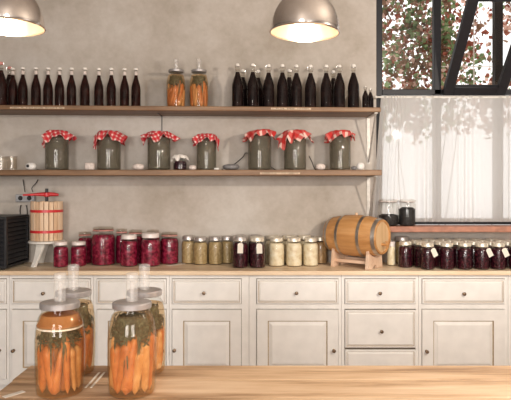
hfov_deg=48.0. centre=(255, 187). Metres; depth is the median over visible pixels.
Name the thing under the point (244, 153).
cable
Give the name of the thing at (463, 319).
base cabinet
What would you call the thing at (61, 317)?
jar
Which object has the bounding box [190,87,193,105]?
carrot
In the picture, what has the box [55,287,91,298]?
jar
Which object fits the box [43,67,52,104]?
syrup bottle
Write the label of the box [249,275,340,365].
base cabinet
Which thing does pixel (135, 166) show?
pebble
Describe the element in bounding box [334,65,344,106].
bottle
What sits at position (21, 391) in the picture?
paper label
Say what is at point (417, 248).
jam jar
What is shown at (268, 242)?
pickle jar
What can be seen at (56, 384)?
carrot
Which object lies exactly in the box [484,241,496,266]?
jam jar
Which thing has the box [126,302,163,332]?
sprigs
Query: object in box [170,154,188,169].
spice jar
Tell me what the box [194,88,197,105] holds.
carrot
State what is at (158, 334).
carrot
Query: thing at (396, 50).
tree
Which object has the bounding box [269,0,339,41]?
pendant lamp
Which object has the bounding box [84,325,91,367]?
carrot
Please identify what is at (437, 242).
jam jar
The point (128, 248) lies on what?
jar
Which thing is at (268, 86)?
bottle
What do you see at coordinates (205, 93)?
carrot
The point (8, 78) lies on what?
bottle
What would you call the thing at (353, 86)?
bottle
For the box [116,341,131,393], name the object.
carrot
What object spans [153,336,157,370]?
carrot
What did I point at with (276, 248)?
pickle jar
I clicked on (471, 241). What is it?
jam jar
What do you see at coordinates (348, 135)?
cover
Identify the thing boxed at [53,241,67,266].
jar
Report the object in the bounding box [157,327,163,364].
carrot
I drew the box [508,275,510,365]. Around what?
base cabinet
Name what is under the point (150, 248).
jar
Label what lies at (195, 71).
jar
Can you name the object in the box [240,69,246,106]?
bottle
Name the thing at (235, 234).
jam jar
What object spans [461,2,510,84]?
climbing vine
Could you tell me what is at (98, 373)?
paper label
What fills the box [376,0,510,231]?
window
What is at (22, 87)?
syrup bottle
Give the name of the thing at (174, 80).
sprigs
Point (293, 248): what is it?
pickle jar
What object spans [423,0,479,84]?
climbing vine
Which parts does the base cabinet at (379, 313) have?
drawer, drawer, drawer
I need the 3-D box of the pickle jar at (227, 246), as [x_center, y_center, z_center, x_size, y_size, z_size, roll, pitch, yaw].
[-0.224,0.486,4.542,0.101,0.216,0.101,0,0,0]
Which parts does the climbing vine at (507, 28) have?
stem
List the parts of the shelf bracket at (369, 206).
wall plate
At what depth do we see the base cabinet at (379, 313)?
4.14 m
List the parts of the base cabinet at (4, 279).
drawer, door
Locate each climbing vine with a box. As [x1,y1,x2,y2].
[414,0,491,88]
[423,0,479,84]
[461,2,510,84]
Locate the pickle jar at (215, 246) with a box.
[209,236,221,263]
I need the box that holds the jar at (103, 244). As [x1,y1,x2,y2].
[92,229,114,264]
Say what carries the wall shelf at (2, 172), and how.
attached to the wall
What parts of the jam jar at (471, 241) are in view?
lid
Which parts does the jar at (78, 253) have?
lid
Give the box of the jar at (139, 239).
[129,232,142,262]
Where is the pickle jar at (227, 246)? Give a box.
[222,235,232,262]
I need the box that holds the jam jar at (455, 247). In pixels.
[451,240,463,266]
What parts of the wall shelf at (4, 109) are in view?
label strip, label strip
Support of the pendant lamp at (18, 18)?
hanging from the ceiling
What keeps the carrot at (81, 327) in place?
in the jar at (72, 292)
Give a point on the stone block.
(88, 166)
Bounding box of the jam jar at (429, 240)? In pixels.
[428,239,439,247]
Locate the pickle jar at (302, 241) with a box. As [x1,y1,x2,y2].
[298,235,310,262]
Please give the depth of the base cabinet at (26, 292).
4.14 m
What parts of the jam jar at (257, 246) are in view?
lid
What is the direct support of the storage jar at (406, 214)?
on the window
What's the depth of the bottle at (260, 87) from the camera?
4.47 m
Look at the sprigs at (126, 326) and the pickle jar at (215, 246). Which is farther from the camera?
the pickle jar at (215, 246)
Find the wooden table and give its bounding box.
[0,366,510,399]
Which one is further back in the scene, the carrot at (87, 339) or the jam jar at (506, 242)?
the jam jar at (506, 242)
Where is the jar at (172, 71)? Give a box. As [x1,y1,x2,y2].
[168,69,183,73]
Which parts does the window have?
sill, sash frame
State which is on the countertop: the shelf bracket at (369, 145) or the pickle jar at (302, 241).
the pickle jar at (302, 241)
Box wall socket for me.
[16,194,35,201]
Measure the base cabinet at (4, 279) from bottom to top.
0.872 m
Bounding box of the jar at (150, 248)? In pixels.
[141,232,159,265]
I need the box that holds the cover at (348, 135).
[324,130,355,142]
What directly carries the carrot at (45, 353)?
in the jar at (61, 317)
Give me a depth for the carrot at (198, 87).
4.35 m
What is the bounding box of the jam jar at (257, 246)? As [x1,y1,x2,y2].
[250,236,264,267]
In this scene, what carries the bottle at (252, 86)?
on the wall shelf at (4, 109)
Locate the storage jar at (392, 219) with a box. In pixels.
[379,199,397,224]
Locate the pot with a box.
[25,163,36,169]
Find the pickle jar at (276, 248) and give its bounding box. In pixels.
[269,237,283,265]
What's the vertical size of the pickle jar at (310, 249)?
0.216 m
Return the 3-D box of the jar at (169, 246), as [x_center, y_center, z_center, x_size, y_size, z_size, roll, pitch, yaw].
[-0.677,0.469,4.519,0.143,0.250,0.145,0,0,-11]
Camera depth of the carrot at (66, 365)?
1.72 m
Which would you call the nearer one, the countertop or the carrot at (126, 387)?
the carrot at (126, 387)
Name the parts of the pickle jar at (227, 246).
lid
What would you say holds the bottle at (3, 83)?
on the wall shelf at (4, 109)
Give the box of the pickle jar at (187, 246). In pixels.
[182,235,194,262]
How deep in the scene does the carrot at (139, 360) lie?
1.71 m
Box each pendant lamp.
[0,0,45,36]
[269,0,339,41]
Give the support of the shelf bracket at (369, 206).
attached to the wall
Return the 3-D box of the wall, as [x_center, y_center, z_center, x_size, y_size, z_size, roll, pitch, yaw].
[0.200,-0.200,4.750,6.600,3.400,0.300,0,0,0]
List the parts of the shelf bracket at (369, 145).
wall plate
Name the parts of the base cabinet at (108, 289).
drawer, door, backing panel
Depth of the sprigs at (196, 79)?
4.37 m
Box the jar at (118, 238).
[116,228,126,262]
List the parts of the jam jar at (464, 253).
lid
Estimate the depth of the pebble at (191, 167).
4.34 m
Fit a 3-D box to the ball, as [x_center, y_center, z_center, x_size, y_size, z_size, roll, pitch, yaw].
[0.797,-0.165,4.360,0.061,0.057,0.048,0,0,0]
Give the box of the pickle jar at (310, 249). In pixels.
[303,237,317,265]
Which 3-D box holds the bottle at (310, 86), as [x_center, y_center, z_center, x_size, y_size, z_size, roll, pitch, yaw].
[0.417,-0.769,4.350,0.088,0.329,0.087,0,0,11]
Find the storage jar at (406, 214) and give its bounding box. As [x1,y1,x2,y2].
[399,199,415,224]
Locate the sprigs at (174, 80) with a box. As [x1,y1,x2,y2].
[167,75,184,93]
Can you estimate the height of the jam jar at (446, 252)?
0.194 m
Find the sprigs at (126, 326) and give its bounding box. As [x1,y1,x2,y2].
[109,312,152,376]
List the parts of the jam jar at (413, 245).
lid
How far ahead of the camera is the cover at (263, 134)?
4.35 m
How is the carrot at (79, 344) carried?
in the jar at (61, 317)
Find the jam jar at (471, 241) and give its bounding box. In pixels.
[467,240,479,266]
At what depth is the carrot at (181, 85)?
4.36 m
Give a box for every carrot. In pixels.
[37,344,44,380]
[39,349,46,392]
[41,346,54,394]
[51,349,62,394]
[52,343,58,364]
[60,366,64,390]
[61,336,70,392]
[70,347,76,390]
[74,345,81,387]
[75,328,83,379]
[81,327,84,370]
[82,333,90,371]
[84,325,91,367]
[89,324,92,356]
[109,337,117,388]
[110,343,120,392]
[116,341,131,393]
[120,335,137,394]
[132,353,143,394]
[137,341,149,391]
[143,332,154,389]
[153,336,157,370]
[155,330,162,370]
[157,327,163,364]
[167,87,172,103]
[170,85,176,105]
[172,82,180,105]
[176,83,183,105]
[181,90,184,105]
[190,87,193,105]
[192,82,195,105]
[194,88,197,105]
[196,84,201,105]
[201,81,205,105]
[204,87,206,105]
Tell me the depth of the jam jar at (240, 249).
4.25 m
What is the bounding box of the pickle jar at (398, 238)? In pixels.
[395,236,409,262]
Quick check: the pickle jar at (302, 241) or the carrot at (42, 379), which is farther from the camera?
the pickle jar at (302, 241)
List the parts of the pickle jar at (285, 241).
lid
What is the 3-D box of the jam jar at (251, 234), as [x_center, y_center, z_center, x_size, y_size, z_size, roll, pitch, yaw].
[0.000,0.479,4.467,0.113,0.230,0.113,0,0,0]
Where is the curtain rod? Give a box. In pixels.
[375,96,510,97]
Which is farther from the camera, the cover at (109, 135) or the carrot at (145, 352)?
the cover at (109, 135)
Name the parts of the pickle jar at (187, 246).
lid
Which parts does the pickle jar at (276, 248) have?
lid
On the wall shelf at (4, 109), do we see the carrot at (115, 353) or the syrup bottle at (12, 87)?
the syrup bottle at (12, 87)
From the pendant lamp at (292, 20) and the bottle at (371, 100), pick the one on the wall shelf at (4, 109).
the bottle at (371, 100)
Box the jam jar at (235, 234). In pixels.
[233,234,245,242]
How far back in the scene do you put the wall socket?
4.55 m
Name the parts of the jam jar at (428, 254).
lid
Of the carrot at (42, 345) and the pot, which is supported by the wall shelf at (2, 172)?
the pot
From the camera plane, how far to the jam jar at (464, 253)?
4.17 m
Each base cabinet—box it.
[0,275,8,390]
[9,275,93,382]
[94,275,168,365]
[169,275,248,365]
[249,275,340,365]
[341,275,417,365]
[418,275,507,365]
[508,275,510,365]
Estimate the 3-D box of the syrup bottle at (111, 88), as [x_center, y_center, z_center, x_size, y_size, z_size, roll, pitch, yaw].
[-1.098,-0.764,4.371,0.073,0.300,0.073,0,0,-36]
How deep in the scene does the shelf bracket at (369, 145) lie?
4.59 m
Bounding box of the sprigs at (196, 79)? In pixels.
[191,75,206,96]
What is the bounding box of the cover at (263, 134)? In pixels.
[242,129,275,141]
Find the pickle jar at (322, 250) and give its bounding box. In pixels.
[314,236,326,262]
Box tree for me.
[382,0,462,88]
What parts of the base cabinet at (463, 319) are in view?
backing panel, drawer, door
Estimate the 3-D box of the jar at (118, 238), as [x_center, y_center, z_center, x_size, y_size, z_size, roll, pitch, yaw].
[-1.058,0.456,4.544,0.095,0.276,0.096,0,0,-29]
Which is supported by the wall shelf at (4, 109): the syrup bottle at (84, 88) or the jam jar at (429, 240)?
the syrup bottle at (84, 88)
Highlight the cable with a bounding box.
[222,153,275,169]
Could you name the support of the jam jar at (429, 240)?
on the countertop
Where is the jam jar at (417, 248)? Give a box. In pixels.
[415,241,427,266]
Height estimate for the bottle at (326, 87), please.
0.331 m
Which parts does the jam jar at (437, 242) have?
lid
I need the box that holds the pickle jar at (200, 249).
[193,236,207,263]
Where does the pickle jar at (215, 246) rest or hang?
on the countertop
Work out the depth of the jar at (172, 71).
4.37 m
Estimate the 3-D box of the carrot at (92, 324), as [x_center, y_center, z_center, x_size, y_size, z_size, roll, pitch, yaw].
[-0.578,0.541,1.998,0.031,0.156,0.028,0,0,38]
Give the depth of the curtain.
4.54 m
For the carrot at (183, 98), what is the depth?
4.39 m
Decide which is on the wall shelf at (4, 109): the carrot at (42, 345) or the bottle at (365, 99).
the bottle at (365, 99)
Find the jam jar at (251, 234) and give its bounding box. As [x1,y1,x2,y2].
[249,234,261,263]
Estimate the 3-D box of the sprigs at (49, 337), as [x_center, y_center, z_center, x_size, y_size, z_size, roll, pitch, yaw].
[-0.603,0.495,1.770,0.134,0.129,0.135,0,0,24]
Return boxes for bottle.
[0,62,6,104]
[6,66,12,104]
[8,67,17,104]
[18,67,27,104]
[31,67,40,104]
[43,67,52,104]
[55,67,63,104]
[67,68,75,104]
[80,67,89,105]
[94,68,103,105]
[107,68,115,105]
[120,68,128,105]
[131,68,140,105]
[232,63,242,106]
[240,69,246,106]
[247,63,257,106]
[255,70,262,106]
[263,64,273,106]
[277,64,287,106]
[286,69,291,106]
[291,65,301,106]
[305,65,315,106]
[321,64,331,106]
[331,70,335,106]
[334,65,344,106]
[348,64,358,106]
[362,86,368,106]
[368,88,373,106]
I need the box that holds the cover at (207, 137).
[192,133,219,150]
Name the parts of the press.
leg, handle, leg, plate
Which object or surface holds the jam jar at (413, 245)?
on the countertop
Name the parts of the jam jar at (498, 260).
lid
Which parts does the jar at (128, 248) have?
lid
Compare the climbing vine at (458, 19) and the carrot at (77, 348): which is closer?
the carrot at (77, 348)
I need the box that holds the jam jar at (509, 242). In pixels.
[509,242,510,268]
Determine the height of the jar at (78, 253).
0.185 m
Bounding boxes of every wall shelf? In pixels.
[0,105,380,116]
[0,170,381,175]
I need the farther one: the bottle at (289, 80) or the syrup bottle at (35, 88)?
the bottle at (289, 80)
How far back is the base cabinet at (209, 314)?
4.14 m
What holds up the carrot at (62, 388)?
in the jar at (61, 317)
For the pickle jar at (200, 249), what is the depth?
4.44 m
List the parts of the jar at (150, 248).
lid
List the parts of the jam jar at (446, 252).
lid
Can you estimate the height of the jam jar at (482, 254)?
0.194 m
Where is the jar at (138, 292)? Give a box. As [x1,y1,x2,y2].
[127,287,161,297]
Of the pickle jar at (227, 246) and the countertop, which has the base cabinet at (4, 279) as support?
the countertop
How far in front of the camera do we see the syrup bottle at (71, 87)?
4.35 m
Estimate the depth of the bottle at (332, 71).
4.47 m
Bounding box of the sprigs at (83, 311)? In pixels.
[72,303,93,346]
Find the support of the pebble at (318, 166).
on the wall shelf at (2, 172)
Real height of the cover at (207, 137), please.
0.282 m
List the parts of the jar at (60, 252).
lid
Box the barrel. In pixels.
[323,213,390,256]
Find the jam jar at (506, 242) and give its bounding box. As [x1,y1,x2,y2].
[501,241,510,266]
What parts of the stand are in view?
rail, rail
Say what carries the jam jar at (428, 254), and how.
on the countertop
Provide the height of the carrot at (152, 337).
0.180 m
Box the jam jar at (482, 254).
[474,242,492,268]
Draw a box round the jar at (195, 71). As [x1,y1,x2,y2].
[191,69,206,73]
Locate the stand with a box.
[331,248,381,269]
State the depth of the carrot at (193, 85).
4.35 m
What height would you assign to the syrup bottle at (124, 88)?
0.300 m
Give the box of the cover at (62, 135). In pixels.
[41,130,76,147]
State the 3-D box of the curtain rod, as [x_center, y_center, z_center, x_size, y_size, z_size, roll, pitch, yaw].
[1.982,-0.720,4.545,2.077,0.024,0.023,0,0,0]
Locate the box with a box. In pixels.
[0,214,28,269]
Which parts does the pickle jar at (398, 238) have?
lid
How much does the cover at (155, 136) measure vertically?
0.302 m
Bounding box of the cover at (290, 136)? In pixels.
[276,129,313,149]
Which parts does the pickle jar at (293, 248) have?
lid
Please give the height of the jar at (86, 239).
0.252 m
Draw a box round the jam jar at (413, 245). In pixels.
[410,239,421,264]
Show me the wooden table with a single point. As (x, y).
(168, 382)
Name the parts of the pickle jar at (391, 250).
lid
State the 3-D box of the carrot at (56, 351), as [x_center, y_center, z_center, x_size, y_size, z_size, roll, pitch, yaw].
[-0.614,0.545,1.743,0.033,0.148,0.033,0,0,0]
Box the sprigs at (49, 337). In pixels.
[37,328,82,375]
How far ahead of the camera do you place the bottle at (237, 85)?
4.32 m
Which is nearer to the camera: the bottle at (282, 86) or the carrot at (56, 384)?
the carrot at (56, 384)
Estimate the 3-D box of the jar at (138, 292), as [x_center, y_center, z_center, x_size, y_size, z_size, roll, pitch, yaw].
[-0.382,0.445,1.975,0.150,0.368,0.150,0,0,-29]
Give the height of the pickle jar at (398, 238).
0.211 m
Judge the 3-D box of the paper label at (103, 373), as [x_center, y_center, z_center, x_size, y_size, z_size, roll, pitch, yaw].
[-0.517,0.629,1.883,0.007,0.001,0.150,0,0,1]
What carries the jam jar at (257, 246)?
on the countertop
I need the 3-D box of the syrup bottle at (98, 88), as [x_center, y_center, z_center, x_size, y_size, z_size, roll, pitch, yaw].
[-1.195,-0.765,4.380,0.073,0.300,0.073,0,0,-43]
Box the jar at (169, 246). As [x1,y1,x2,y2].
[161,232,177,263]
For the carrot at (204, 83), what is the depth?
4.36 m
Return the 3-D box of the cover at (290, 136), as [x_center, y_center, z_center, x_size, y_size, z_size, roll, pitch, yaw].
[0.307,-0.293,4.415,0.270,0.314,0.250,0,0,35]
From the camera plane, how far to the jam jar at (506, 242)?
4.28 m
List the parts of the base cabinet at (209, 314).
drawer, door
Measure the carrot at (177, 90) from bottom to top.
0.201 m
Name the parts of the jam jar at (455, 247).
lid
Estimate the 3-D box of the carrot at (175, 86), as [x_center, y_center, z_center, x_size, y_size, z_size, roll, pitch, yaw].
[-0.623,-0.702,4.358,0.057,0.162,0.034,0,0,0]
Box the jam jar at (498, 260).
[491,242,509,268]
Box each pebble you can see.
[133,164,143,169]
[189,165,196,169]
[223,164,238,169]
[316,164,324,169]
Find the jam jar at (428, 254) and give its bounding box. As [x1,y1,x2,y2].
[420,242,437,268]
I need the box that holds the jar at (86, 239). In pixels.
[78,233,91,262]
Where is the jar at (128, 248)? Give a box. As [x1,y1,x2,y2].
[120,234,137,265]
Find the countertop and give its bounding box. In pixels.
[0,262,510,274]
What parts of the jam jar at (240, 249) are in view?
lid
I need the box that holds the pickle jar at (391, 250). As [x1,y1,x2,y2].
[387,241,394,264]
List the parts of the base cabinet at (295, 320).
drawer, door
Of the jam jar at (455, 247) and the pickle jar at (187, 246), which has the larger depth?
the pickle jar at (187, 246)
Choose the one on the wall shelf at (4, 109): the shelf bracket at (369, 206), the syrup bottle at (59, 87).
the syrup bottle at (59, 87)
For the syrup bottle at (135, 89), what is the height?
0.300 m
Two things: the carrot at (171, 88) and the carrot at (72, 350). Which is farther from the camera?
the carrot at (171, 88)
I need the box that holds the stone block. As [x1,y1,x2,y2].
[85,163,94,169]
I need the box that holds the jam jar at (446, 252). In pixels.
[440,242,453,268]
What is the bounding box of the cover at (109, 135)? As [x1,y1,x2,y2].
[93,130,127,149]
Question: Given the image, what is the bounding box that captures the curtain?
[372,95,510,221]
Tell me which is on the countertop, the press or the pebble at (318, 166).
the press
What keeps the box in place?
on the countertop
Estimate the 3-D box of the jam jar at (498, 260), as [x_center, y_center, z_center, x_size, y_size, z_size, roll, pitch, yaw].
[1.784,0.496,4.208,0.113,0.196,0.114,0,0,2]
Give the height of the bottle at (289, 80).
0.326 m
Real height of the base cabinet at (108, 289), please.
0.872 m
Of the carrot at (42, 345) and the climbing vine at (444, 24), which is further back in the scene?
the climbing vine at (444, 24)
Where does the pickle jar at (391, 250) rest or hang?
on the countertop
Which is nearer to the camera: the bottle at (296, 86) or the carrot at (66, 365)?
the carrot at (66, 365)
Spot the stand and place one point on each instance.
(370, 261)
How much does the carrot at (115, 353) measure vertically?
0.150 m
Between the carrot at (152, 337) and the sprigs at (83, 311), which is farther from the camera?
the sprigs at (83, 311)
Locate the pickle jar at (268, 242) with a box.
[265,235,278,262]
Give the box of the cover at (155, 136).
[140,131,180,145]
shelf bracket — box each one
[367,113,376,163]
[367,176,376,215]
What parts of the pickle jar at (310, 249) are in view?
lid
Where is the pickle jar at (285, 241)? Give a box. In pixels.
[282,235,294,262]
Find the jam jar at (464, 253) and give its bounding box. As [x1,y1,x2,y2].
[457,242,471,268]
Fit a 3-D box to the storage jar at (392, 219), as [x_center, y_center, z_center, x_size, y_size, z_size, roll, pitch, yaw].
[1.043,0.190,4.499,0.157,0.208,0.157,0,0,0]
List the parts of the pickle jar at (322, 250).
lid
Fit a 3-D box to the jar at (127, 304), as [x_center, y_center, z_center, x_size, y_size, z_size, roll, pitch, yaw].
[-0.381,0.445,1.770,0.150,0.368,0.150,0,0,-17]
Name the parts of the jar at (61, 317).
lid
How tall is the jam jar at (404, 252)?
0.194 m
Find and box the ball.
[356,163,363,169]
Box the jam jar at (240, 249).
[233,235,247,267]
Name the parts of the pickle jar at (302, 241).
lid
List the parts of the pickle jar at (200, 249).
lid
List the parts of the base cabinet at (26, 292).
drawer, door, backing panel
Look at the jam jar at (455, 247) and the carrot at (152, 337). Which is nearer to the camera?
the carrot at (152, 337)
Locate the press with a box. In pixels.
[23,188,64,266]
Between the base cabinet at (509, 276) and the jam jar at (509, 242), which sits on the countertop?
the jam jar at (509, 242)
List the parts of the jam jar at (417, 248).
lid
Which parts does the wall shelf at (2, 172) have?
label strip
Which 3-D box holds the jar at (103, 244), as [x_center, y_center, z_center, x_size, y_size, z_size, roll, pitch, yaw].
[-1.183,0.446,4.462,0.182,0.297,0.182,0,0,0]
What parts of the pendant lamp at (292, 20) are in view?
lamp shade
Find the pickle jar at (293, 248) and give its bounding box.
[286,237,301,265]
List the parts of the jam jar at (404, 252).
lid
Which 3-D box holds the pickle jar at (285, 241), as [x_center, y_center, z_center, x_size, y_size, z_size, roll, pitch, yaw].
[0.265,0.483,4.534,0.116,0.221,0.116,0,0,0]
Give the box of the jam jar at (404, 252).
[398,241,411,266]
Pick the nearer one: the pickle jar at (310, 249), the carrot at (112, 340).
the carrot at (112, 340)
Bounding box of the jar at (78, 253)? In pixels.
[71,241,85,265]
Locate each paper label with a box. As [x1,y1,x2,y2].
[2,390,24,397]
[85,372,99,387]
[90,372,104,387]
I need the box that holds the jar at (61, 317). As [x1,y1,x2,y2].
[36,298,82,331]
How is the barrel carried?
on the stand
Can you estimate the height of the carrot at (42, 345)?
0.148 m
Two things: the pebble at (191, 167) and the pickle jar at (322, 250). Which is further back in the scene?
the pickle jar at (322, 250)
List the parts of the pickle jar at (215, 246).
lid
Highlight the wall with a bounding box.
[0,0,510,261]
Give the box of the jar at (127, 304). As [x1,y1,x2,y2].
[112,298,151,311]
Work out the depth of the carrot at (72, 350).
1.74 m
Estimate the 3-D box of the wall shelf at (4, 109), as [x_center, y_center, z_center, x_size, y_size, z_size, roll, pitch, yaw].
[-0.707,-0.594,4.433,3.281,0.038,0.330,0,0,0]
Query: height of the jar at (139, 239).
0.269 m
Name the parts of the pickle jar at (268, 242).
lid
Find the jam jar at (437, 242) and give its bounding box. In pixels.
[434,240,446,266]
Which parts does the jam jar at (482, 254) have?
lid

